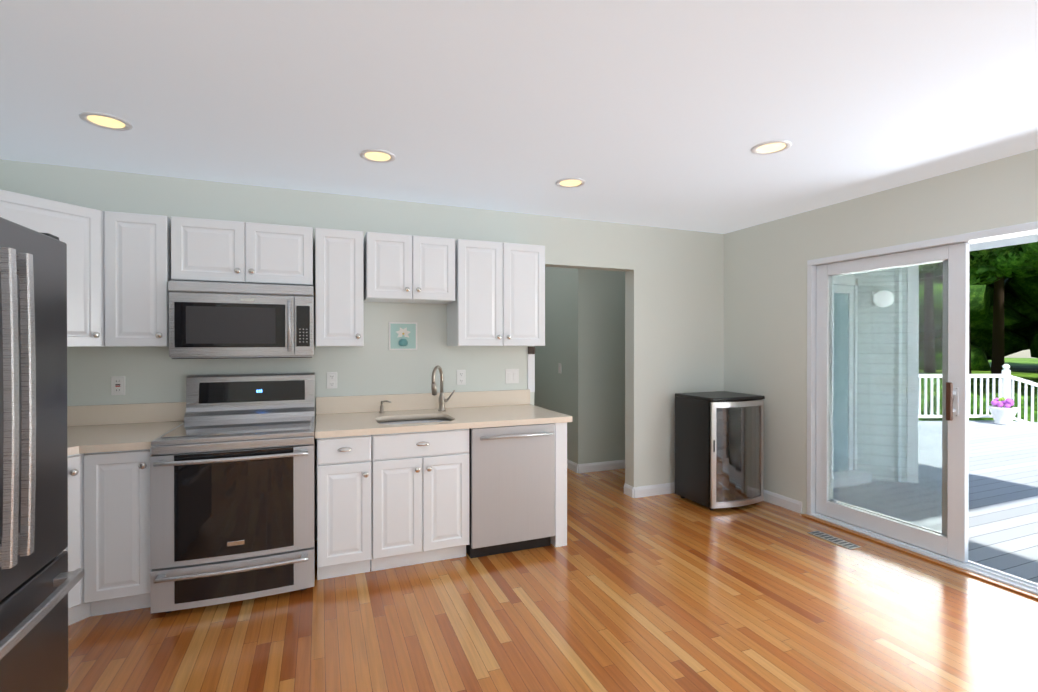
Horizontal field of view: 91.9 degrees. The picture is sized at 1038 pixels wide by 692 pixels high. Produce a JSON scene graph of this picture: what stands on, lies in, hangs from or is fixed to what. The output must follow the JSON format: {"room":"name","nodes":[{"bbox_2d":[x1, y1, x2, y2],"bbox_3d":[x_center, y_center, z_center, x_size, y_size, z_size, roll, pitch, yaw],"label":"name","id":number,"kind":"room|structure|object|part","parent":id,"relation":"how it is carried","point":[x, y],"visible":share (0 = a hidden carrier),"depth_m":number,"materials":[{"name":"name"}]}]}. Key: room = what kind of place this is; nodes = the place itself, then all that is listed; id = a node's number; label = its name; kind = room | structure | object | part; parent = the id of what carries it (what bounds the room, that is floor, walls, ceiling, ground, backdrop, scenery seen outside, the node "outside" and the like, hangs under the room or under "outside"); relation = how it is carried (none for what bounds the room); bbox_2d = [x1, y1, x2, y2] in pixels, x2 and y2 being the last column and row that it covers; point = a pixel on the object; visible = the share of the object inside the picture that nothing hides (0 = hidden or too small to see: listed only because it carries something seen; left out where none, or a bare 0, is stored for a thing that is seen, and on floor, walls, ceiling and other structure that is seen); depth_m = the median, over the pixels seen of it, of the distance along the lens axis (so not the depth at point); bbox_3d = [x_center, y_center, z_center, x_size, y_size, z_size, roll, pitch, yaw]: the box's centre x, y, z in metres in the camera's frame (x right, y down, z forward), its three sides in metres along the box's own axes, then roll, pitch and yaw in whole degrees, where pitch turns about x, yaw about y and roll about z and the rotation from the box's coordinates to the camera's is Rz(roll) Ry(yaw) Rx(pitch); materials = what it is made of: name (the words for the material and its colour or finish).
{"room":"kitchen","nodes":[
{"label":"kitchen","id":0,"kind":"room"},
{"bbox_2d":[0,159,723,539],"bbox_3d":[-0.548,0.142,3.990,5.720,2.470,0.140,0,0,-22],"label":"wall","id":1,"kind":"structure","parent":0,"point":[374,365],"depth_m":3.87,"materials":[{"name":"grey paint"}]},
{"bbox_2d":[0,189,103,346],"bbox_3d":[-2.625,-0.379,2.695,0.620,0.768,0.729,0,0,-22],"label":"upper cabinet","id":2,"kind":"object","parent":1,"relation":"attached to","point":[81,228],"depth_m":2.73,"materials":[{"name":"white wood"}]},
{"bbox_2d":[111,376,124,394],"bbox_3d":[-2.502,0.248,3.136,0.072,0.118,0.010,0,0,-22],"label":"outlet","id":3,"kind":"object","parent":1,"relation":"attached to","point":[117,385],"visible":1,"depth_m":3.13,"materials":[{"name":"white plastic"}]},
{"bbox_2d":[104,211,168,346],"bbox_3d":[-2.265,-0.381,3.048,0.299,0.768,0.337,0,0,-22],"label":"upper cabinet","id":4,"kind":"object","parent":1,"relation":"attached to","point":[123,268],"depth_m":2.89,"materials":[{"name":"white wood"}]},
{"bbox_2d":[168,216,315,288],"bbox_3d":[-1.749,-0.580,3.251,0.772,0.372,0.337,0,0,-22],"label":"upper cabinet","id":5,"kind":"object","parent":1,"relation":"attached to","point":[203,250],"depth_m":3.08,"materials":[{"name":"white wood"}]},
{"bbox_2d":[168,280,313,358],"bbox_3d":[-1.727,-0.155,3.204,0.775,0.459,0.443,0,0,-22],"label":"microwave","id":6,"kind":"object","parent":5,"relation":"attached to","point":[216,320],"visible":1,"depth_m":3.04,"materials":[{"name":"silver metal"}]},
{"bbox_2d":[67,389,529,426],"bbox_3d":[-1.279,0.425,3.035,3.369,0.122,1.094,0,0,-22],"label":"backsplash","id":7,"kind":"structure","parent":1,"relation":"attached to","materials":[{"name":"stone"}]},
{"bbox_2d":[327,372,336,388],"bbox_3d":[-1.339,0.246,3.597,0.072,0.118,0.009,0,0,-22],"label":"electrical outlet","id":8,"kind":"object","parent":1,"relation":"attached to","point":[331,380],"visible":1,"depth_m":3.59,"materials":[{"name":"white plastic"}]},
{"bbox_2d":[315,228,367,345],"bbox_3d":[-1.237,-0.383,3.455,0.298,0.768,0.337,0,0,-22],"label":"upper cabinet","id":9,"kind":"object","parent":1,"relation":"attached to","point":[341,290],"depth_m":3.30,"materials":[{"name":"white wood"}]},
{"bbox_2d":[389,322,416,349],"bbox_3d":[-0.869,-0.074,3.772,0.210,0.210,0.072,0,0,-22],"label":"art tile","id":10,"kind":"structure","parent":1,"relation":"attached to","point":[402,335],"depth_m":3.77,"materials":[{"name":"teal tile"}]},
{"bbox_2d":[368,232,455,304],"bbox_3d":[-0.798,-0.545,3.628,0.607,0.444,0.337,0,0,-22],"label":"upper cabinet","id":11,"kind":"object","parent":1,"relation":"attached to","point":[402,268],"depth_m":3.48,"materials":[{"name":"white wood"}]},
{"bbox_2d":[457,370,465,384],"bbox_3d":[-0.454,0.247,3.947,0.072,0.118,0.009,0,0,-22],"label":"electrical outlet","id":12,"kind":"object","parent":1,"relation":"attached to","point":[461,377],"visible":1,"depth_m":3.94,"materials":[{"name":"white plastic"}]},
{"bbox_2d":[447,239,544,345],"bbox_3d":[-0.179,-0.384,3.874,0.684,0.768,0.337,0,0,-22],"label":"upper cabinet","id":13,"kind":"object","parent":1,"relation":"attached to","point":[500,286],"depth_m":3.71,"materials":[{"name":"white wood"}]},
{"bbox_2d":[505,369,518,383],"bbox_3d":[-0.055,0.247,4.103,0.118,0.118,0.012,0,0,-22],"label":"double light switch","id":14,"kind":"object","parent":1,"relation":"attached to","point":[511,375],"visible":1,"depth_m":4.10,"materials":[{"name":"white plastic"}]},
{"bbox_2d":[527,347,534,391],"bbox_3d":[0.102,0.193,4.161,0.061,0.377,0.020,0,0,-22],"label":"trim strip","id":15,"kind":"object","parent":1,"relation":"attached to","point":[531,369],"visible":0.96,"depth_m":4.16,"materials":[{"name":"white wood"}]},
{"bbox_2d":[624,484,633,497],"bbox_3d":[1.007,1.326,4.611,0.014,0.095,0.140,0,0,-22],"label":"baseboard","id":16,"kind":"structure","parent":1,"relation":"attached to","point":[629,490],"depth_m":4.60,"materials":[{"name":"white"}]},
{"bbox_2d":[634,482,674,497],"bbox_3d":[1.526,1.326,4.733,1.040,0.095,0.014,0,0,-22],"label":"baseboard","id":17,"kind":"structure","parent":1,"relation":"attached to","point":[654,490],"depth_m":4.61,"materials":[{"name":"white"}]},
{"bbox_2d":[0,0,1037,233],"bbox_3d":[0.113,-1.146,2.504,5.860,0.120,10.080,0,0,-22],"label":"ceiling","id":18,"kind":"structure","parent":0,"point":[663,113],"depth_m":2.19,"materials":[{"name":"white paint"}]},
{"bbox_2d":[79,111,132,130],"bbox_3d":[-1.990,-1.081,2.424,0.200,0.008,0.200,0,0,-22],"label":"recessed light","id":19,"kind":"object","parent":18,"relation":"in","point":[105,121],"visible":1,"depth_m":2.42,"materials":[{"name":"white"}]},
{"bbox_2d":[360,149,395,162],"bbox_3d":[-0.807,-1.083,2.871,0.200,0.008,0.200,0,0,-22],"label":"recessed light","id":20,"kind":"object","parent":18,"relation":"in","point":[377,155],"visible":1,"depth_m":2.86,"materials":[{"name":"white"}]},
{"bbox_2d":[556,178,585,187],"bbox_3d":[0.344,-1.085,3.348,0.200,0.008,0.200,0,0,-22],"label":"recessed light","id":21,"kind":"object","parent":18,"relation":"in","point":[570,182],"visible":1,"depth_m":3.34,"materials":[{"name":"white"}]},
{"bbox_2d":[751,140,791,154],"bbox_3d":[1.377,-1.082,2.747,0.200,0.008,0.200,0,0,-22],"label":"recessed light","id":22,"kind":"object","parent":18,"relation":"in","point":[771,147],"visible":1,"depth_m":2.74,"materials":[{"name":"white"}]},
{"bbox_2d":[66,468,1037,691],"bbox_3d":[0.113,1.444,2.515,5.860,0.120,10.080,0,0,-22],"label":"floor","id":23,"kind":"structure","parent":0,"point":[621,591],"depth_m":2.50,"materials":[{"name":"brown wood"}]},
{"bbox_2d":[0,217,83,691],"bbox_3d":[-1.912,0.489,1.359,0.906,1.797,0.910,0,0,-22],"label":"fridge","id":24,"kind":"object","parent":23,"relation":"on","point":[38,581],"visible":1,"depth_m":1.66,"materials":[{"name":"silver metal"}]},
{"bbox_2d":[63,453,86,625],"bbox_3d":[-2.545,0.955,2.558,0.664,0.856,1.052,0,0,-22],"label":"base cabinet","id":25,"kind":"object","parent":23,"relation":"on","point":[77,596],"depth_m":2.46,"materials":[{"name":"white wood"}]},
{"bbox_2d":[67,402,185,454],"bbox_3d":[-2.396,0.447,2.582,0.961,0.160,1.114,0,0,-22],"label":"countertop","id":26,"kind":"structure","parent":25,"relation":"on","point":[108,428],"depth_m":3.04,"materials":[{"name":"stone"}]},
{"bbox_2d":[83,449,151,616],"bbox_3d":[-2.160,0.953,2.881,0.284,0.856,0.737,0,0,-22],"label":"base cabinet","id":27,"kind":"object","parent":23,"relation":"on","point":[116,484],"depth_m":2.54,"materials":[{"name":"white wood"}]},
{"bbox_2d":[150,372,314,612],"bbox_3d":[-1.630,0.785,3.001,0.762,1.191,0.899,0,0,-22],"label":"range","id":28,"kind":"object","parent":23,"relation":"on","point":[232,488],"visible":1,"depth_m":2.67,"materials":[{"name":"silver metal"}]},
{"bbox_2d":[317,434,378,579],"bbox_3d":[-1.142,0.952,3.283,0.325,0.856,0.737,0,0,-22],"label":"base cabinet","id":29,"kind":"object","parent":23,"relation":"on","point":[348,466],"depth_m":2.95,"materials":[{"name":"white wood"}]},
{"bbox_2d":[315,389,571,437],"bbox_3d":[-0.536,0.540,3.508,1.641,0.354,0.762,0,0,-22],"label":"countertop","id":30,"kind":"structure","parent":29,"relation":"on","point":[336,416],"depth_m":3.58,"materials":[{"name":"stone"}]},
{"bbox_2d":[379,400,390,412],"bbox_3d":[-0.964,0.436,3.613,0.079,0.094,0.088,0,0,-22],"label":"soap dispenser","id":31,"kind":"object","parent":30,"relation":"on","point":[381,408],"visible":1,"depth_m":3.62,"materials":[{"name":"silver metal"}]},
{"bbox_2d":[431,365,454,410],"bbox_3d":[-0.561,0.312,3.688,0.197,0.342,0.184,0,0,-22],"label":"faucet","id":32,"kind":"object","parent":30,"relation":"on","point":[442,400],"visible":1,"depth_m":3.73,"materials":[{"name":"silver metal"}]},
{"bbox_2d":[466,423,554,557],"bbox_3d":[-0.126,0.952,3.563,0.586,0.853,0.656,0,0,-22],"label":"dishwasher","id":33,"kind":"object","parent":23,"relation":"on","point":[511,488],"visible":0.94,"depth_m":3.30,"materials":[{"name":"grey metal"}]},
{"bbox_2d":[675,391,764,509],"bbox_3d":[1.778,0.902,4.447,0.578,0.944,0.510,0,0,-22],"label":"wine cooler","id":34,"kind":"object","parent":23,"relation":"on","point":[719,449],"visible":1,"depth_m":4.25,"materials":[{"name":"black metal"}]},
{"bbox_2d":[808,531,860,549],"bbox_3d":[2.234,1.375,3.570,0.110,0.006,0.320,0,0,-22],"label":"floor vent","id":35,"kind":"object","parent":23,"relation":"in","point":[835,540],"visible":1,"depth_m":3.55,"materials":[{"name":"silver metal"}]},
{"bbox_2d":[534,267,571,460],"bbox_3d":[0.239,0.131,6.619,0.140,2.470,2.250,0,0,-22],"label":"wall","id":36,"kind":"structure","parent":0,"point":[553,389],"depth_m":5.89,"materials":[{"name":"grey paint"}]},
{"bbox_2d":[558,363,560,373],"bbox_3d":[0.471,0.259,5.825,0.012,0.118,0.072,0,0,-22],"label":"light switch","id":37,"kind":"object","parent":36,"relation":"attached to","point":[559,367],"visible":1,"depth_m":5.82,"materials":[{"name":"white plastic"}]},
{"bbox_2d":[567,459,577,472],"bbox_3d":[0.193,1.318,6.531,0.014,0.095,2.390,0,0,-22],"label":"baseboard","id":38,"kind":"structure","parent":36,"relation":"attached to","point":[572,466],"depth_m":5.51,"materials":[{"name":"white"}]},
{"bbox_2d":[572,268,624,463],"bbox_3d":[1.185,0.135,5.709,1.230,2.470,0.140,0,0,-22],"label":"wall","id":39,"kind":"structure","parent":0,"point":[598,365],"depth_m":5.52,"materials":[{"name":"grey paint"}]},
{"bbox_2d":[578,460,624,472],"bbox_3d":[1.149,1.322,5.616,1.090,0.095,0.014,0,0,-22],"label":"baseboard","id":40,"kind":"structure","parent":39,"relation":"attached to","point":[600,466],"depth_m":5.51,"materials":[{"name":"white"}]},
{"bbox_2d":[724,149,1037,513],"bbox_3d":[2.622,0.144,3.562,0.140,2.470,2.990,0,0,-22],"label":"wall","id":41,"kind":"structure","parent":0,"point":[765,309],"depth_m":4.15,"materials":[{"name":"beige paint"}]},
{"bbox_2d":[763,489,801,513],"bbox_3d":[2.159,1.327,4.527,0.014,0.095,0.865,0,0,-22],"label":"baseboard","id":42,"kind":"structure","parent":41,"relation":"attached to","point":[783,501],"depth_m":4.28,"materials":[{"name":"white"}]},
{"bbox_2d":[801,221,1037,599],"bbox_3d":[2.767,0.346,3.131,0.201,2.070,2.100,0,0,-22],"label":"sliding door","id":43,"kind":"structure","parent":41,"relation":"in","point":[1022,586],"depth_m":3.45,"materials":[{"name":"clear glass"}]},
{"bbox_3d":[2.636,0.350,3.646,0.040,1.988,0.943,0,0,-22],"label":"fixed sliding door panel","id":44,"kind":"part","parent":43,"relation":"part of","materials":[{"name":"clear glass"}]},
{"bbox_3d":[2.578,0.350,3.582,0.132,1.988,1.009,0,0,-22],"label":"sliding panel of the sliding door","id":45,"kind":"part","parent":43,"relation":"part of","materials":[{"name":"clear glass"}]},
{"bbox_2d":[854,265,918,482],"bbox_3d":[4.135,0.230,5.697,0.609,2.560,0.130,0,0,23],"label":"wall","id":46,"kind":"structure","parent":0,"point":[881,414],"depth_m":5.65,"materials":[{"name":"white wood"}]},
{"bbox_2d":[872,290,893,306],"bbox_3d":[4.036,-0.522,5.578,0.246,0.195,0.248,0,0,-22],"label":"sconce","id":47,"kind":"object","parent":46,"relation":"attached to","point":[882,295],"depth_m":5.49,"materials":[{"name":"white glass"}]},
{"bbox_2d":[893,267,902,481],"bbox_3d":[3.284,0.219,8.089,0.124,2.560,5.360,0,0,-22],"label":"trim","id":48,"kind":"structure","parent":46,"relation":"attached to","point":[897,387],"depth_m":5.59,"materials":[{"name":"white wood"}]},
{"label":"outside","id":49,"kind":"structure","parent":0,"visible":0},
{"bbox_2d":[833,420,1037,582],"bbox_3d":[7.346,1.590,4.519,9.334,0.150,15.000,0,0,-22],"label":"deck","id":50,"kind":"structure","parent":49,"point":[1003,504],"depth_m":5.12,"materials":[{"name":"paint"}]},
{"bbox_2d":[918,364,1037,421],"bbox_3d":[7.851,1.514,9.874,8.368,2.315,3.211,0,0,-22],"label":"deck railing","id":51,"kind":"object","parent":50,"relation":"on","point":[1006,391],"visible":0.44,"depth_m":9.94,"materials":[{"name":"white wood"}]},
{"bbox_2d":[988,397,1018,424],"bbox_3d":[9.225,1.233,9.564,0.474,0.519,0.440,0,0,-22],"label":"planter","id":52,"kind":"object","parent":50,"relation":"on","point":[1003,411],"visible":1,"depth_m":9.47,"materials":[{"name":"white ceramic"}]},
{"bbox_2d":[919,248,1037,373],"bbox_3d":[42.381,-19.358,26.243,77.173,49.051,143.498,0,0,-22],"label":"trees","id":53,"kind":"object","parent":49,"point":[1003,317],"depth_m":47.83,"materials":[{"name":"green plant"}]},
{"bbox_2d":[969,234,1037,250],"bbox_3d":[1.519,-1.325,2.199,8.970,0.580,15.000,0,0,-22],"label":"porch roof","id":54,"kind":"structure","parent":49,"point":[1032,238],"depth_m":5.09,"materials":[{"name":"white"}]},
{"bbox_3d":[2.971,0.231,5.478,1.840,2.560,0.124,0,0,-22],"label":"wall","id":55,"kind":"structure","parent":0,"visible":0},
{"bbox_2d":[833,276,871,487],"bbox_3d":[3.531,0.365,5.517,0.710,2.289,0.214,0,0,-22],"label":"exterior door","id":56,"kind":"structure","parent":55,"relation":"in","point":[837,417],"depth_m":5.66,"materials":[{"name":"white"}]},
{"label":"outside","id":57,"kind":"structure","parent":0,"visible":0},
{"bbox_2d":[919,358,1037,396],"bbox_3d":[22.431,2.419,51.904,160.000,0.100,160.000,0,0,-22],"label":"lawn","id":58,"kind":"structure","parent":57,"point":[1025,368],"depth_m":43.91,"materials":[{"name":"green plant"}]},
{"bbox_2d":[919,252,1013,280],"bbox_3d":[22.731,-8.781,32.127,12.820,22.486,11.747,0,0,-22],"label":"tree","id":59,"kind":"object","parent":58,"relation":"on","point":[975,274],"depth_m":29.75,"materials":[{"name":"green plant"}]},
{"bbox_2d":[921,250,1027,373],"bbox_3d":[33.914,-10.942,37.963,14.972,26.753,15.050,0,0,-22],"label":"tree","id":60,"kind":"object","parent":58,"relation":"on","point":[969,314],"depth_m":37.40,"materials":[{"name":"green plant"}]},
{"bbox_2d":[918,378,1037,421],"bbox_3d":[14.539,2.126,8.991,3.442,2.317,24.120,0,0,-22],"label":"hedge","id":61,"kind":"object","parent":58,"relation":"on","point":[990,404],"visible":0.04,"depth_m":13.21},
{"bbox_2d":[969,242,1037,284],"bbox_3d":[26.245,-7.816,24.021,11.411,20.613,11.349,0,0,-22],"label":"tree","id":62,"kind":"object","parent":58,"relation":"on","point":[1020,259],"visible":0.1,"depth_m":25.47,"materials":[{"name":"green plant"}]}
]}

